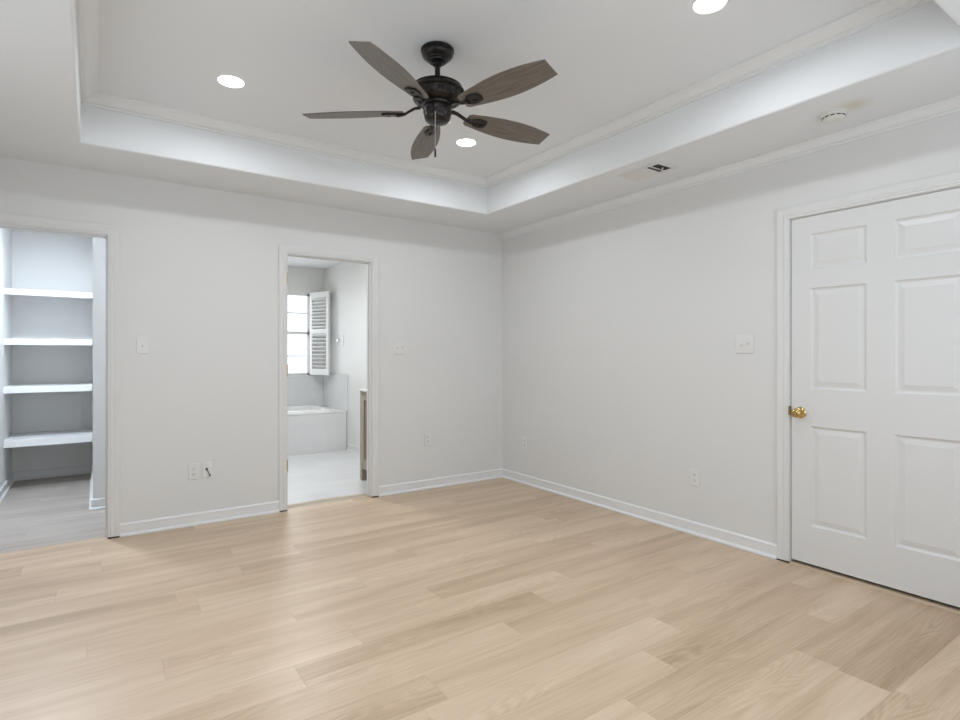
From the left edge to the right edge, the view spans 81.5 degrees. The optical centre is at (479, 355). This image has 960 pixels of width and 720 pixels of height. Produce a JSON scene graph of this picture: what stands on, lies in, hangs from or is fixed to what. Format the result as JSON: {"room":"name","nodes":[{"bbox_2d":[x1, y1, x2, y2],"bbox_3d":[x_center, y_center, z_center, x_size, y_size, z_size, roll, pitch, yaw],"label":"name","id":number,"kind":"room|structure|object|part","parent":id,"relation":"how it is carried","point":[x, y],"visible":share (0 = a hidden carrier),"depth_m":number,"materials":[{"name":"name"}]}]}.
{"room":"empty bedroom","nodes":[
{"label":"empty bedroom","id":0,"kind":"room"},
{"bbox_2d":[0,228,11,487],"bbox_3d":[-3.934,0.003,4.449,0.080,2.458,2.610,0,0,-35],"label":"wall","id":1,"kind":"structure","parent":0,"point":[5,234],"depth_m":5.07,"materials":[{"name":"white paint"}]},
{"bbox_2d":[0,472,14,503],"bbox_3d":[-3.863,1.187,4.438,0.024,0.088,2.510,0,0,-35],"label":"baseboard","id":2,"kind":"structure","parent":1,"relation":"attached to","point":[8,483],"depth_m":5.03,"materials":[{"name":"white paint"}]},
{"bbox_2d":[12,230,92,471],"bbox_3d":[-4.348,0.003,5.690,0.653,2.458,0.100,0,0,-35],"label":"wall","id":3,"kind":"structure","parent":0,"point":[40,261],"depth_m":5.64,"materials":[{"name":"white paint"}]},
{"bbox_2d":[4,428,91,447],"bbox_3d":[-4.152,0.797,5.400,0.653,0.067,0.600,0,0,-35],"label":"closet shelf","id":4,"kind":"object","parent":3,"relation":"attached to","point":[25,439],"visible":1,"depth_m":5.24,"materials":[{"name":"white paint"}]},
{"bbox_2d":[4,288,91,303],"bbox_3d":[-4.152,-0.567,5.400,0.653,0.061,0.600,0,0,-35],"label":"closet shelf","id":5,"kind":"object","parent":3,"relation":"attached to","point":[17,294],"visible":1,"depth_m":5.31,"materials":[{"name":"white paint"}]},
{"bbox_2d":[4,382,91,393],"bbox_3d":[-4.152,0.315,5.400,0.653,0.061,0.600,0,0,-35],"label":"closet shelf","id":6,"kind":"object","parent":3,"relation":"attached to","point":[49,387],"visible":1,"depth_m":5.20,"materials":[{"name":"white paint"}]},
{"bbox_2d":[4,339,91,346],"bbox_3d":[-4.152,-0.116,5.400,0.653,0.061,0.600,0,0,-35],"label":"closet shelf","id":7,"kind":"object","parent":3,"relation":"attached to","point":[14,342],"visible":1,"depth_m":5.19,"materials":[{"name":"white paint"}]},
{"bbox_2d":[13,465,91,480],"bbox_3d":[-4.313,1.187,5.639,0.653,0.088,0.024,0,0,-35],"label":"baseboard","id":8,"kind":"structure","parent":3,"relation":"attached to","point":[83,469],"depth_m":5.63,"materials":[{"name":"white paint"}]},
{"bbox_2d":[93,238,104,498],"bbox_3d":[-3.235,0.003,5.360,0.802,2.458,3.310,0,0,-35],"label":"wall","id":9,"kind":"structure","parent":0,"point":[98,243],"depth_m":4.46,"materials":[{"name":"white paint"}]},
{"bbox_2d":[89,464,104,510],"bbox_3d":[-3.284,1.187,5.322,0.726,0.088,1.717,0,0,-35],"label":"baseboard","id":10,"kind":"structure","parent":9,"relation":"attached to","point":[96,503],"depth_m":4.47,"materials":[{"name":"white paint"}]},
{"bbox_2d":[0,156,501,522],"bbox_3d":[-1.587,-0.047,4.434,4.550,2.558,0.090,0,0,-35],"label":"wall","id":11,"kind":"structure","parent":0,"point":[199,266],"depth_m":4.22,"materials":[{"name":"paint"}]},
{"bbox_2d":[0,213,119,538],"bbox_3d":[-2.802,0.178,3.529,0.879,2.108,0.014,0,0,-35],"label":"trim","id":12,"kind":"structure","parent":11,"relation":"attached to","point":[113,231],"depth_m":3.75,"materials":[{"name":"white paint"}]},
{"bbox_2d":[136,337,148,352],"bbox_3d":[-2.331,-0.070,3.851,0.072,0.115,0.021,0,0,-35],"label":"light switch","id":13,"kind":"object","parent":11,"relation":"attached to","point":[142,343],"visible":1,"depth_m":3.85,"materials":[{"name":"white plastic"}]},
{"bbox_2d":[188,463,198,479],"bbox_3d":[-2.073,0.842,4.037,0.070,0.115,0.009,0,0,-35],"label":"wall outlet","id":14,"kind":"object","parent":11,"relation":"attached to","point":[193,469],"visible":1,"depth_m":4.03,"materials":[{"name":"white plastic"}]},
{"bbox_2d":[202,462,212,477],"bbox_3d":[-1.993,0.841,4.082,0.070,0.115,0.027,0,0,-35],"label":"cable plate","id":15,"kind":"object","parent":11,"relation":"attached to","point":[207,467],"visible":1,"depth_m":4.08,"materials":[{"name":"white plastic"}]},
{"bbox_2d":[120,468,501,536],"bbox_3d":[-1.555,1.187,4.387,4.350,0.088,0.024,0,0,-35],"label":"baseboard","id":16,"kind":"structure","parent":11,"relation":"attached to","point":[219,515],"depth_m":4.23,"materials":[{"name":"white paint"}]},
{"bbox_2d":[288,493,366,505],"bbox_3d":[-1.308,1.227,4.729,0.719,0.011,0.056,0,0,-35],"label":"threshold","id":17,"kind":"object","parent":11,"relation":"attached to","point":[360,494],"depth_m":4.72,"materials":[{"name":"beige wood"}]},
{"bbox_2d":[279,244,378,511],"bbox_3d":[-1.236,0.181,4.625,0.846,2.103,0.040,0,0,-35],"label":"trim","id":18,"kind":"structure","parent":11,"relation":"attached to","point":[283,249],"depth_m":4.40,"materials":[{"name":"white paint"}]},
{"bbox_2d":[394,341,405,353],"bbox_3d":[-0.714,-0.066,4.972,0.116,0.115,0.021,0,0,-35],"label":"light switch","id":19,"kind":"object","parent":11,"relation":"attached to","point":[399,346],"visible":1,"depth_m":4.97,"materials":[{"name":"white plastic"}]},
{"bbox_2d":[424,433,430,445],"bbox_3d":[-0.482,0.774,5.140,0.070,0.115,0.009,0,0,-35],"label":"wall outlet","id":20,"kind":"object","parent":11,"relation":"attached to","point":[427,436],"visible":1,"depth_m":5.13,"materials":[{"name":"white plastic"}]},
{"bbox_2d":[288,266,323,375],"bbox_3d":[-3.048,0.003,7.479,1.920,2.458,0.100,0,0,-35],"label":"wall","id":21,"kind":"structure","parent":0,"point":[300,280],"depth_m":7.86,"materials":[{"name":"white paint"}]},
{"bbox_2d":[288,293,310,376],"bbox_3d":[-2.888,-0.282,7.563,1.158,1.162,0.105,0,0,-35],"label":"window","id":22,"kind":"structure","parent":21,"relation":"in","point":[307,333],"depth_m":7.88,"materials":[{"name":"white paint"}]},
{"bbox_3d":[-2.874,0.289,7.542,1.158,0.020,0.055,0,0,-35],"label":"sill","id":23,"kind":"part","parent":22,"relation":"part of","materials":[{"name":"white paint"}]},
{"bbox_2d":[288,373,347,448],"bbox_3d":[-2.760,0.740,7.064,1.920,0.984,0.912,0,0,-35],"label":"tub surround","id":24,"kind":"object","parent":21,"relation":"attached to","point":[331,390],"depth_m":7.76,"materials":[{"name":"white tile"}]},
{"bbox_2d":[324,262,366,446],"bbox_3d":[-1.295,0.003,6.723,0.100,2.458,3.340,0,0,-35],"label":"wall","id":25,"kind":"structure","parent":0,"point":[346,283],"depth_m":7.17,"materials":[{"name":"white paint"}]},
{"bbox_2d":[310,291,329,374],"bbox_3d":[-2.216,-0.301,7.718,0.419,1.150,0.064,0,0,38],"label":"louvered shutter","id":26,"kind":"object","parent":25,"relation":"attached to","point":[321,331],"visible":1,"depth_m":7.69,"materials":[{"name":"white paint"}]},
{"bbox_2d":[336,335,343,345],"bbox_3d":[-1.887,-0.198,7.456,0.039,0.150,0.260,0,0,-35],"label":"wall plate","id":27,"kind":"object","parent":25,"relation":"attached to","point":[339,338],"visible":1,"depth_m":7.44,"materials":[{"name":"white plastic"}]},
{"bbox_2d":[347,443,359,454],"bbox_3d":[-1.229,1.187,6.520,0.024,0.088,1.710,0,0,-35],"label":"baseboard","id":28,"kind":"structure","parent":25,"relation":"attached to","point":[352,448],"depth_m":7.05,"materials":[{"name":"white paint"}]},
{"bbox_2d":[0,450,959,719],"bbox_3d":[-1.327,1.290,3.519,5.203,0.124,8.511,0,0,-35],"label":"floor","id":29,"kind":"structure","parent":0,"point":[499,598],"depth_m":2.60,"materials":[{"name":"brown wood"}]},
{"bbox_2d":[288,405,346,455],"bbox_3d":[-2.761,0.962,7.057,1.900,0.533,0.890,0,0,-35],"label":"bathtub","id":30,"kind":"object","parent":29,"relation":"on","point":[311,428],"visible":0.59,"depth_m":7.03,"materials":[{"name":"white ceramic"}]},
{"bbox_2d":[359,389,366,479],"bbox_3d":[-0.798,0.781,5.420,0.565,0.895,0.600,0,0,-35],"label":"bathroom vanity","id":31,"kind":"object","parent":29,"relation":"on","point":[363,392],"visible":0.2,"depth_m":5.44,"materials":[{"name":"paint"}]},
{"bbox_3d":[-1.087,0.723,5.361,0.008,0.674,0.238,0,0,-35],"label":"door frame","id":32,"kind":"part","parent":31,"relation":"part of","materials":[{"name":"paint"}]},
{"bbox_3d":[-1.077,0.723,5.368,0.016,0.674,0.238,0,0,-35],"label":"door","id":33,"kind":"part","parent":31,"relation":"part of","materials":[{"name":"paint"}]},
{"bbox_2d":[0,0,959,269],"bbox_3d":[-1.123,-1.497,3.764,4.590,0.542,8.400,0,0,-35],"label":"ceiling","id":34,"kind":"structure","parent":0,"point":[611,59],"depth_m":2.95,"materials":[{"name":"paint"}]},
{"bbox_2d":[216,74,245,87],"bbox_3d":[-1.372,-1.506,3.071,0.149,0.008,0.149,0,0,-35],"label":"recessed light","id":35,"kind":"object","parent":34,"relation":"in","point":[228,80],"visible":1,"depth_m":3.06,"materials":[{"name":"white plastic"}]},
{"bbox_2d":[302,41,557,159],"bbox_3d":[-0.172,-1.231,2.771,1.253,0.559,1.295,0,0,-35],"label":"ceiling fan","id":36,"kind":"object","parent":34,"relation":"hanging from","point":[438,95],"visible":1,"depth_m":2.67,"materials":[{"name":"brown wood"}]},
{"bbox_3d":[-0.625,-1.202,2.785,0.502,0.006,0.153,0,13,4],"label":"blade","id":37,"kind":"part","parent":36,"relation":"part of","materials":[{"name":"brown wood"}]},
{"bbox_3d":[-0.368,-1.202,2.369,0.153,0.006,0.502,14,5,22],"label":"blade","id":38,"kind":"part","parent":36,"relation":"part of","materials":[{"name":"brown wood"}]},
{"bbox_3d":[-0.449,-1.194,2.774,0.089,0.008,0.068,0,13,4],"label":"bracket plate","id":39,"kind":"part","parent":36,"relation":"part of","materials":[{"name":"brown metal"}]},
{"bbox_3d":[-0.355,-1.207,2.764,0.122,0.048,0.036,0,13,4],"label":"blade arm","id":40,"kind":"part","parent":36,"relation":"part of","materials":[{"name":"brown metal"}]},
{"bbox_3d":[-0.303,-1.194,2.533,0.068,0.008,0.089,14,5,22],"label":"bracket plate","id":41,"kind":"part","parent":36,"relation":"part of","materials":[{"name":"brown metal"}]},
{"bbox_3d":[-0.264,-1.207,2.620,0.036,0.048,0.122,14,5,22],"label":"blade arm","id":42,"kind":"part","parent":36,"relation":"part of","materials":[{"name":"brown metal"}]},
{"bbox_3d":[-0.309,-1.202,3.158,0.153,0.006,0.502,-13,3,-13],"label":"blade","id":43,"kind":"part","parent":36,"relation":"part of","materials":[{"name":"brown wood"}]},
{"bbox_3d":[-0.265,-1.194,2.987,0.068,0.008,0.089,-13,3,-13],"label":"bracket plate","id":44,"kind":"part","parent":36,"relation":"part of","materials":[{"name":"brown metal"}]},
{"bbox_3d":[-0.246,-1.207,2.894,0.036,0.048,0.122,-13,3,-13],"label":"blade arm","id":45,"kind":"part","parent":36,"relation":"part of","materials":[{"name":"brown metal"}]},
{"bbox_3d":[-0.099,-1.207,2.662,0.122,0.048,0.036,0,-13,40],"label":"blade arm","id":46,"kind":"part","parent":36,"relation":"part of","materials":[{"name":"brown metal"}]},
{"bbox_3d":[-0.088,-1.207,2.831,0.122,0.048,0.036,0,-13,-32],"label":"blade arm","id":47,"kind":"part","parent":36,"relation":"part of","materials":[{"name":"brown metal"}]},
{"bbox_3d":[-0.029,-1.194,2.598,0.089,0.008,0.068,0,-13,40],"label":"bracket plate","id":48,"kind":"part","parent":36,"relation":"part of","materials":[{"name":"brown metal"}]},
{"bbox_3d":[-0.006,-1.194,2.878,0.089,0.008,0.068,0,-13,-32],"label":"bracket plate","id":49,"kind":"part","parent":36,"relation":"part of","materials":[{"name":"brown metal"}]},
{"bbox_3d":[0.144,-1.202,2.973,0.502,0.006,0.153,0,-13,-32],"label":"blade","id":50,"kind":"part","parent":36,"relation":"part of","materials":[{"name":"brown wood"}]},
{"bbox_3d":[0.107,-1.202,2.485,0.502,0.006,0.153,0,-13,40],"label":"blade","id":51,"kind":"part","parent":36,"relation":"part of","materials":[{"name":"brown wood"}]},
{"bbox_2d":[456,138,476,145],"bbox_3d":[-0.098,-1.506,3.954,0.149,0.008,0.149,0,0,-35],"label":"recessed light","id":52,"kind":"object","parent":34,"relation":"in","point":[464,141],"visible":1,"depth_m":3.94,"materials":[{"name":"white plastic"}]},
{"bbox_2d":[76,0,933,188],"bbox_3d":[-0.191,-1.480,2.700,2.883,0.062,3.263,0,0,-35],"label":"trim","id":53,"kind":"structure","parent":34,"relation":"attached to","point":[877,12],"depth_m":3.28,"materials":[{"name":"white paint"}]},
{"bbox_2d":[618,162,677,180],"bbox_3d":[1.116,-1.220,3.716,0.196,0.012,0.336,0,0,-35],"label":"ceiling vent","id":54,"kind":"object","parent":34,"relation":"in","point":[656,168],"visible":1,"depth_m":3.70,"materials":[{"name":"white metal"}]},
{"bbox_2d":[691,0,727,13],"bbox_3d":[0.986,-1.506,2.391,0.149,0.008,0.149,0,0,-35],"label":"recessed light","id":55,"kind":"object","parent":34,"relation":"in","point":[698,6],"visible":1,"depth_m":2.40,"materials":[{"name":"white plastic"}]},
{"bbox_2d":[819,108,848,122],"bbox_3d":[1.797,-1.210,2.832,0.130,0.033,0.130,0,0,-35],"label":"smoke detector","id":56,"kind":"object","parent":34,"relation":"attached to","point":[834,115],"visible":1,"depth_m":2.80,"materials":[{"name":"white plastic"}]},
{"bbox_2d":[502,111,959,562],"bbox_3d":[1.685,-0.047,3.636,0.120,2.558,4.950,0,0,-35],"label":"wall","id":57,"kind":"structure","parent":0,"point":[623,373],"depth_m":4.01,"materials":[{"name":"paint"}]},
{"bbox_2d":[502,468,776,559],"bbox_3d":[1.597,1.187,3.636,0.024,0.088,4.850,0,0,-35],"label":"baseboard","id":58,"kind":"structure","parent":57,"relation":"attached to","point":[750,544],"depth_m":4.08,"materials":[{"name":"white paint"}]},
{"bbox_2d":[690,468,699,486],"bbox_3d":[1.475,0.840,3.826,0.009,0.115,0.070,0,0,-35],"label":"wall outlet","id":59,"kind":"object","parent":57,"relation":"attached to","point":[694,473],"visible":1,"depth_m":3.82,"materials":[{"name":"white plastic"}]},
{"bbox_2d":[499,95,959,239],"bbox_3d":[1.591,-1.195,3.632,0.038,0.062,4.850,0,0,-35],"label":"trim","id":60,"kind":"structure","parent":57,"relation":"attached to","point":[951,105],"depth_m":3.38,"materials":[{"name":"white paint"}]},
{"bbox_2d":[736,334,753,352],"bbox_3d":[1.674,-0.072,3.529,0.021,0.118,0.118,0,0,-35],"label":"light switch","id":61,"kind":"object","parent":57,"relation":"attached to","point":[744,343],"visible":1,"depth_m":3.53,"materials":[{"name":"white plastic"}]},
{"bbox_2d":[777,171,959,562],"bbox_3d":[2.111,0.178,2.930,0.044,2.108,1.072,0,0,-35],"label":"trim","id":62,"kind":"structure","parent":57,"relation":"attached to","point":[949,180],"depth_m":3.32,"materials":[{"name":"white paint"}]},
{"bbox_2d":[790,560,959,613],"bbox_3d":[2.120,1.228,2.937,0.054,0.009,0.927,0,0,-35],"label":"threshold","id":63,"kind":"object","parent":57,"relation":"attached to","point":[795,562],"depth_m":2.94,"materials":[{"name":"beige wood"}]},
{"bbox_2d":[791,187,959,606],"bbox_3d":[2.096,0.202,2.920,0.112,2.008,0.919,0,0,-35],"label":"door","id":64,"kind":"structure","parent":57,"relation":"in","point":[875,288],"depth_m":2.95,"materials":[{"name":"white paint"}]},
{"bbox_3d":[1.849,0.336,3.244,0.070,0.066,0.066,0,0,-35],"label":"knob","id":65,"kind":"part","parent":64,"relation":"part of","materials":[{"name":"gold metal"}]}
]}

